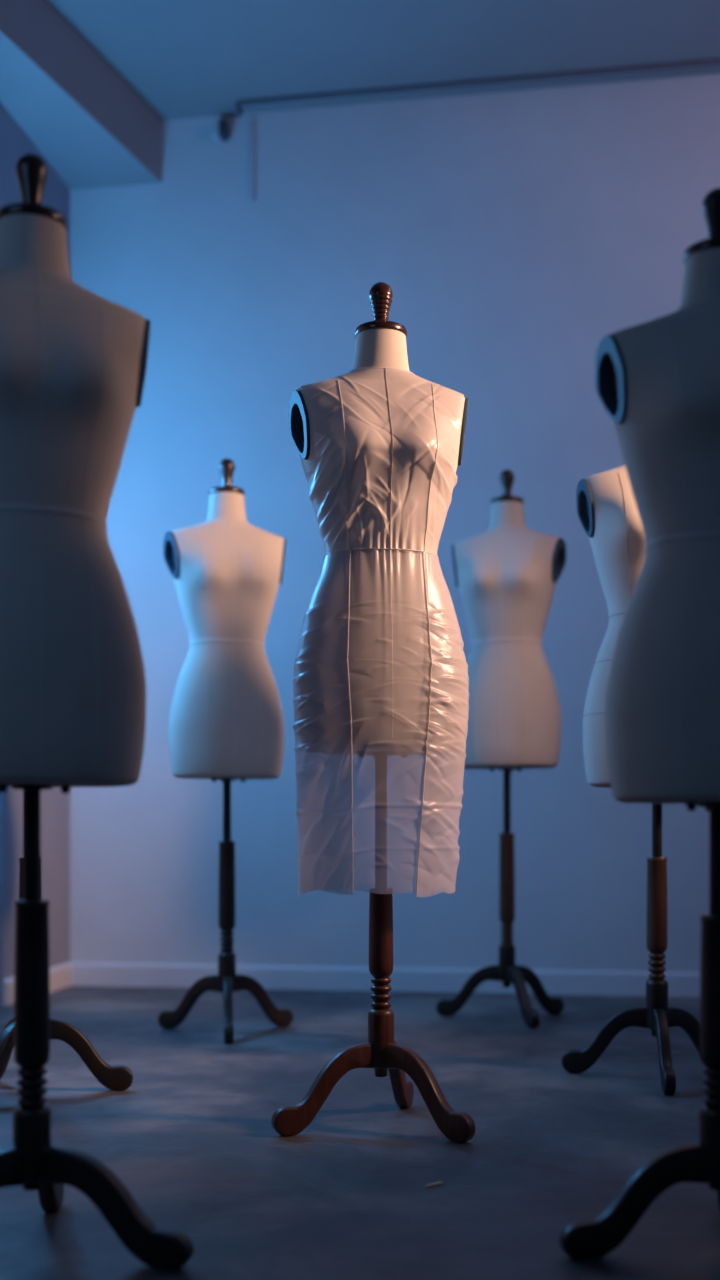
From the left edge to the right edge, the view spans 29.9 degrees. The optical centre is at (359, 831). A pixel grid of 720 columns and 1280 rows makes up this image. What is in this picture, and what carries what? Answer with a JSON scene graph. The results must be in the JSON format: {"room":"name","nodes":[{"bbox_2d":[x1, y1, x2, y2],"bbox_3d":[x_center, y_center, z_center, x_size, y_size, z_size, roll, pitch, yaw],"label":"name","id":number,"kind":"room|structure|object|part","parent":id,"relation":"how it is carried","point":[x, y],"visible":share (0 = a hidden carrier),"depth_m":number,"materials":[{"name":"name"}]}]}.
{"room":"design studio","nodes":[
{"label":"design studio","id":0,"kind":"room"},
{"bbox_2d":[0,101,69,1005],"bbox_3d":[-1.370,-1.115,4.711,0.150,3.470,1.560,0,0,9],"label":"wall","id":1,"kind":"structure","parent":0,"point":[55,804],"depth_m":5.13,"materials":[{"name":"grey paint"}]},
{"bbox_2d":[2,962,71,1005],"bbox_3d":[-1.219,0.574,5.143,0.014,0.092,0.660,0,0,9],"label":"baseboard","id":2,"kind":"structure","parent":1,"relation":"attached to","point":[60,975],"depth_m":5.27,"materials":[{"name":"paint"}]},
{"bbox_2d":[0,0,161,189],"bbox_3d":[-1.986,-2.725,2.875,0.907,0.249,5.602,0,0,25],"label":"ceiling beam","id":3,"kind":"structure","parent":1,"relation":"attached to","point":[88,124],"depth_m":4.93,"materials":[{"name":"paint"}]},
{"bbox_2d":[0,985,719,1279],"bbox_3d":[0.421,0.670,1.775,4.700,0.100,7.205,0,0,9],"label":"floor","id":4,"kind":"structure","parent":0,"point":[193,1140],"depth_m":2.66,"materials":[{"name":"concrete"}]},
{"bbox_2d":[0,857,132,1090],"bbox_3d":[-0.799,-0.229,3.155,0.426,1.694,0.383,0,0,20],"label":"stand","id":5,"kind":"object","parent":4,"relation":"on","point":[115,1078],"visible":0.09,"depth_m":3.21,"materials":[{"name":"wood"}]},
{"bbox_3d":[-0.826,0.530,3.079,0.027,0.178,0.224,0,0,20],"label":"leg","id":6,"kind":"part","parent":5,"relation":"part of","materials":[{"name":"brown wood"}]},
{"bbox_3d":[-0.865,0.530,3.299,0.027,0.178,0.224,0,0,-40],"label":"leg","id":7,"kind":"part","parent":5,"relation":"part of","materials":[{"name":"brown wood"}]},
{"bbox_3d":[-0.655,0.530,3.222,0.224,0.178,0.027,0,0,-10],"label":"leg","id":8,"kind":"part","parent":5,"relation":"part of","materials":[{"name":"brown wood"}]},
{"bbox_2d":[0,153,193,1269],"bbox_3d":[-0.453,-0.191,2.030,0.432,1.619,0.463,0,0,0],"label":"dress form","id":9,"kind":"object","parent":4,"relation":"on","point":[73,359],"visible":1,"depth_m":1.94,"materials":[{"name":"fabric"}]},
{"bbox_3d":[-0.580,0.540,1.896,0.027,0.159,0.244,0,0,42],"label":"leg","id":10,"kind":"part","parent":9,"relation":"part of","materials":[{"name":"brown wood"}]},
{"bbox_3d":[-0.486,0.039,2.000,0.060,0.224,0.060,0,0,0],"label":"rod","id":11,"kind":"part","parent":9,"relation":"part of","materials":[{"name":"black metal"}]},
{"bbox_3d":[-0.498,0.540,2.140,0.027,0.159,0.244,0,0,-5],"label":"leg","id":12,"kind":"part","parent":9,"relation":"part of","materials":[{"name":"brown wood"}]},
{"bbox_3d":[-0.354,0.540,1.952,0.244,0.159,0.027,0,0,20],"label":"leg","id":13,"kind":"part","parent":9,"relation":"part of","materials":[{"name":"brown wood"}]},
{"bbox_3d":[-0.337,-0.708,2.049,0.039,0.139,0.108,0,0,-5],"label":"arm plate","id":14,"kind":"part","parent":9,"relation":"part of","materials":[{"name":"paint"}]},
{"bbox_2d":[158,458,292,1042],"bbox_3d":[-0.424,-0.266,4.127,0.423,1.769,0.393,0,0,0],"label":"dress form","id":15,"kind":"object","parent":4,"relation":"on","point":[226,721],"visible":1,"depth_m":4.08,"materials":[{"name":"fabric"}]},
{"bbox_3d":[-0.567,-0.841,4.114,0.042,0.147,0.114,0,0,-33],"label":"arm plate","id":16,"kind":"part","parent":15,"relation":"part of","materials":[{"name":"paint"}]},
{"bbox_3d":[-0.530,0.530,4.221,0.224,0.178,0.027,0,0,23],"label":"leg","id":17,"kind":"part","parent":15,"relation":"part of","materials":[{"name":"brown wood"}]},
{"bbox_3d":[-0.411,-0.045,4.170,0.060,0.247,0.060,0,0,0],"label":"rod","id":18,"kind":"part","parent":15,"relation":"part of","materials":[{"name":"black metal"}]},
{"bbox_3d":[-0.395,0.530,4.042,0.027,0.178,0.224,0,0,-7],"label":"leg","id":19,"kind":"part","parent":15,"relation":"part of","materials":[{"name":"brown wood"}]},
{"bbox_3d":[-0.308,0.530,4.248,0.224,0.178,0.027,0,0,-37],"label":"leg","id":20,"kind":"part","parent":15,"relation":"part of","materials":[{"name":"brown wood"}]},
{"bbox_3d":[-0.250,-0.841,4.211,0.042,0.147,0.114,0,0,-1],"label":"arm plate","id":21,"kind":"part","parent":15,"relation":"part of","materials":[{"name":"paint"}]},
{"bbox_2d":[271,282,475,1142],"bbox_3d":[0.025,-0.267,2.873,0.411,1.771,0.402,0,0,0],"label":"dress form","id":22,"kind":"object","parent":4,"relation":"on","point":[380,342],"visible":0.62,"depth_m":2.80,"materials":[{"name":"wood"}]},
{"bbox_3d":[-0.118,-0.843,2.809,0.042,0.147,0.114,0,0,-24],"label":"arm plate","id":23,"kind":"part","parent":22,"relation":"part of","materials":[{"name":"paint"}]},
{"bbox_3d":[-0.075,0.530,2.789,0.224,0.178,0.027,0,0,-23],"label":"leg","id":24,"kind":"part","parent":22,"relation":"part of","materials":[{"name":"brown wood"}]},
{"bbox_2d":[292,367,468,899],"bbox_3d":[0.044,-0.408,2.835,0.375,1.104,0.290,0,0,-8],"label":"dress","id":25,"kind":"object","parent":22,"relation":"attached to","point":[381,679],"visible":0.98,"depth_m":2.73,"materials":[{"name":"white plastic"}]},
{"bbox_3d":[-0.083,-0.217,2.778,0.085,0.721,0.188,0,0,-30],"label":"panel","id":26,"kind":"part","parent":25,"relation":"part of","materials":[{"name":"white plastic"}]},
{"bbox_3d":[0.181,-0.221,2.814,0.086,0.711,0.193,0,0,17],"label":"panel","id":27,"kind":"part","parent":25,"relation":"part of","materials":[{"name":"white plastic"}]},
{"bbox_3d":[0.080,0.530,2.964,0.027,0.178,0.224,0,0,16],"label":"leg","id":28,"kind":"part","parent":22,"relation":"part of","materials":[{"name":"brown wood"}]},
{"bbox_3d":[0.140,0.530,2.753,0.224,0.178,0.027,0,0,42],"label":"leg","id":29,"kind":"part","parent":22,"relation":"part of","materials":[{"name":"brown wood"}]},
{"bbox_3d":[0.209,-0.843,2.855,0.042,0.147,0.114,0,0,8],"label":"arm plate","id":30,"kind":"part","parent":22,"relation":"part of","materials":[{"name":"paint"}]},
{"bbox_2d":[426,1182,442,1187],"bbox_3d":[0.130,0.618,2.364,0.039,0.004,0.005,0,0,-42],"label":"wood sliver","id":31,"kind":"object","parent":4,"relation":"on","point":[437,1183],"visible":1,"depth_m":2.36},
{"bbox_2d":[436,470,565,1027],"bbox_3d":[0.475,-0.290,4.423,0.438,1.819,0.375,0,0,0],"label":"dress form","id":32,"kind":"object","parent":4,"relation":"on","point":[507,574],"visible":0.96,"depth_m":4.38,"materials":[{"name":"fabric"}]},
{"bbox_3d":[0.326,-0.887,4.508,0.042,0.147,0.114,0,0,0],"label":"arm plate","id":33,"kind":"part","parent":32,"relation":"part of","materials":[{"name":"paint"}]},
{"bbox_3d":[0.364,0.530,4.512,0.224,0.178,0.027,0,0,19],"label":"leg","id":34,"kind":"part","parent":32,"relation":"part of","materials":[{"name":"brown wood"}]},
{"bbox_3d":[0.487,-0.081,4.470,0.060,0.268,0.060,0,0,0],"label":"rod","id":35,"kind":"part","parent":32,"relation":"part of","materials":[{"name":"black metal"}]},
{"bbox_3d":[0.522,0.530,4.346,0.027,0.178,0.224,0,0,-16],"label":"leg","id":36,"kind":"part","parent":32,"relation":"part of","materials":[{"name":"brown wood"}]},
{"bbox_3d":[0.595,0.530,4.540,0.224,0.178,0.027,0,0,-33],"label":"leg","id":37,"kind":"part","parent":32,"relation":"part of","materials":[{"name":"brown wood"}]},
{"bbox_3d":[0.643,-0.887,4.417,0.042,0.147,0.114,0,0,32],"label":"arm plate","id":38,"kind":"part","parent":32,"relation":"part of","materials":[{"name":"paint"}]},
{"bbox_2d":[562,464,699,1094],"bbox_3d":[0.744,-0.258,3.349,0.451,1.753,0.379,0,0,0],"label":"dress form","id":39,"kind":"object","parent":4,"relation":"on","point":[607,511],"visible":0.39,"depth_m":3.36,"materials":[{"name":"fabric"}]},
{"bbox_3d":[0.577,-0.813,3.404,0.043,0.152,0.118,0,0,-12],"label":"arm plate","id":40,"kind":"part","parent":39,"relation":"part of","materials":[{"name":"paint"}]},
{"bbox_3d":[0.626,0.530,3.444,0.224,0.178,0.027,0,0,20],"label":"leg","id":41,"kind":"part","parent":39,"relation":"part of","materials":[{"name":"brown wood"}]},
{"bbox_3d":[0.748,-0.003,3.400,0.060,0.231,0.060,0,0,0],"label":"rod","id":42,"kind":"part","parent":39,"relation":"part of","materials":[{"name":"black metal"}]},
{"bbox_3d":[0.737,0.530,3.271,0.027,0.178,0.224,0,0,5],"label":"leg","id":43,"kind":"part","parent":39,"relation":"part of","materials":[{"name":"brown wood"}]},
{"bbox_3d":[0.865,0.530,3.455,0.224,0.178,0.027,0,0,-25],"label":"leg","id":44,"kind":"part","parent":39,"relation":"part of","materials":[{"name":"brown wood"}]},
{"bbox_2d":[559,188,719,1259],"bbox_3d":[0.499,-0.166,2.019,0.417,1.568,0.423,0,0,0],"label":"dress form","id":45,"kind":"object","parent":4,"relation":"on","point":[657,380],"visible":1,"depth_m":1.94,"materials":[{"name":"fabric"}]},
{"bbox_3d":[0.378,-0.665,1.995,0.038,0.135,0.105,0,0,-15],"label":"arm plate","id":46,"kind":"part","parent":45,"relation":"part of","materials":[{"name":"paint"}]},
{"bbox_3d":[0.402,0.540,1.977,0.226,0.159,0.027,0,0,-10],"label":"leg","id":47,"kind":"part","parent":45,"relation":"part of","materials":[{"name":"brown wood"}]},
{"bbox_3d":[0.530,0.063,2.000,0.060,0.220,0.060,0,0,0],"label":"rod","id":48,"kind":"part","parent":45,"relation":"part of","materials":[{"name":"black metal"}]},
{"bbox_3d":[0.575,0.540,2.122,0.027,0.159,0.226,0,0,20],"label":"leg","id":49,"kind":"part","parent":45,"relation":"part of","materials":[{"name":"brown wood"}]},
{"bbox_2d":[45,0,719,120],"bbox_3d":[0.421,-2.900,1.775,4.700,0.100,7.205,0,0,9],"label":"ceiling","id":50,"kind":"structure","parent":0,"point":[184,59],"depth_m":4.89,"materials":[{"name":"paint"}]},
{"bbox_2d":[235,59,719,116],"bbox_3d":[0.942,-2.841,5.039,2.923,0.018,0.092,0,0,10],"label":"cable conduit","id":51,"kind":"object","parent":50,"relation":"attached to","point":[239,103],"visible":1,"depth_m":5.11,"materials":[{"name":"metal"}]},
{"bbox_2d":[70,73,719,971],"bbox_3d":[0.960,-1.115,5.208,4.300,3.470,0.150,0,0,9],"label":"wall","id":52,"kind":"structure","parent":0,"point":[510,233],"depth_m":5.26,"materials":[{"name":"paint"}]},
{"bbox_2d":[214,119,228,141],"bbox_3d":[-0.549,-2.777,5.343,0.052,0.064,0.055,0,0,9],"label":"wall sensor","id":53,"kind":"object","parent":52,"relation":"attached to","point":[221,127],"visible":1,"depth_m":5.32,"materials":[{"name":"plastic"}]},
{"bbox_2d":[249,120,254,200],"bbox_3d":[-0.429,-2.658,5.346,0.022,0.313,0.012,0,0,9],"label":"cable cover","id":54,"kind":"object","parent":52,"relation":"attached to","point":[251,122],"visible":1,"depth_m":5.34,"materials":[{"name":"paint"}]},
{"bbox_2d":[70,962,699,996],"bbox_3d":[0.948,0.574,5.127,4.300,0.092,0.014,0,0,9],"label":"baseboard","id":55,"kind":"structure","parent":52,"relation":"attached to","point":[452,980],"depth_m":5.27,"materials":[{"name":"paint"}]}
]}

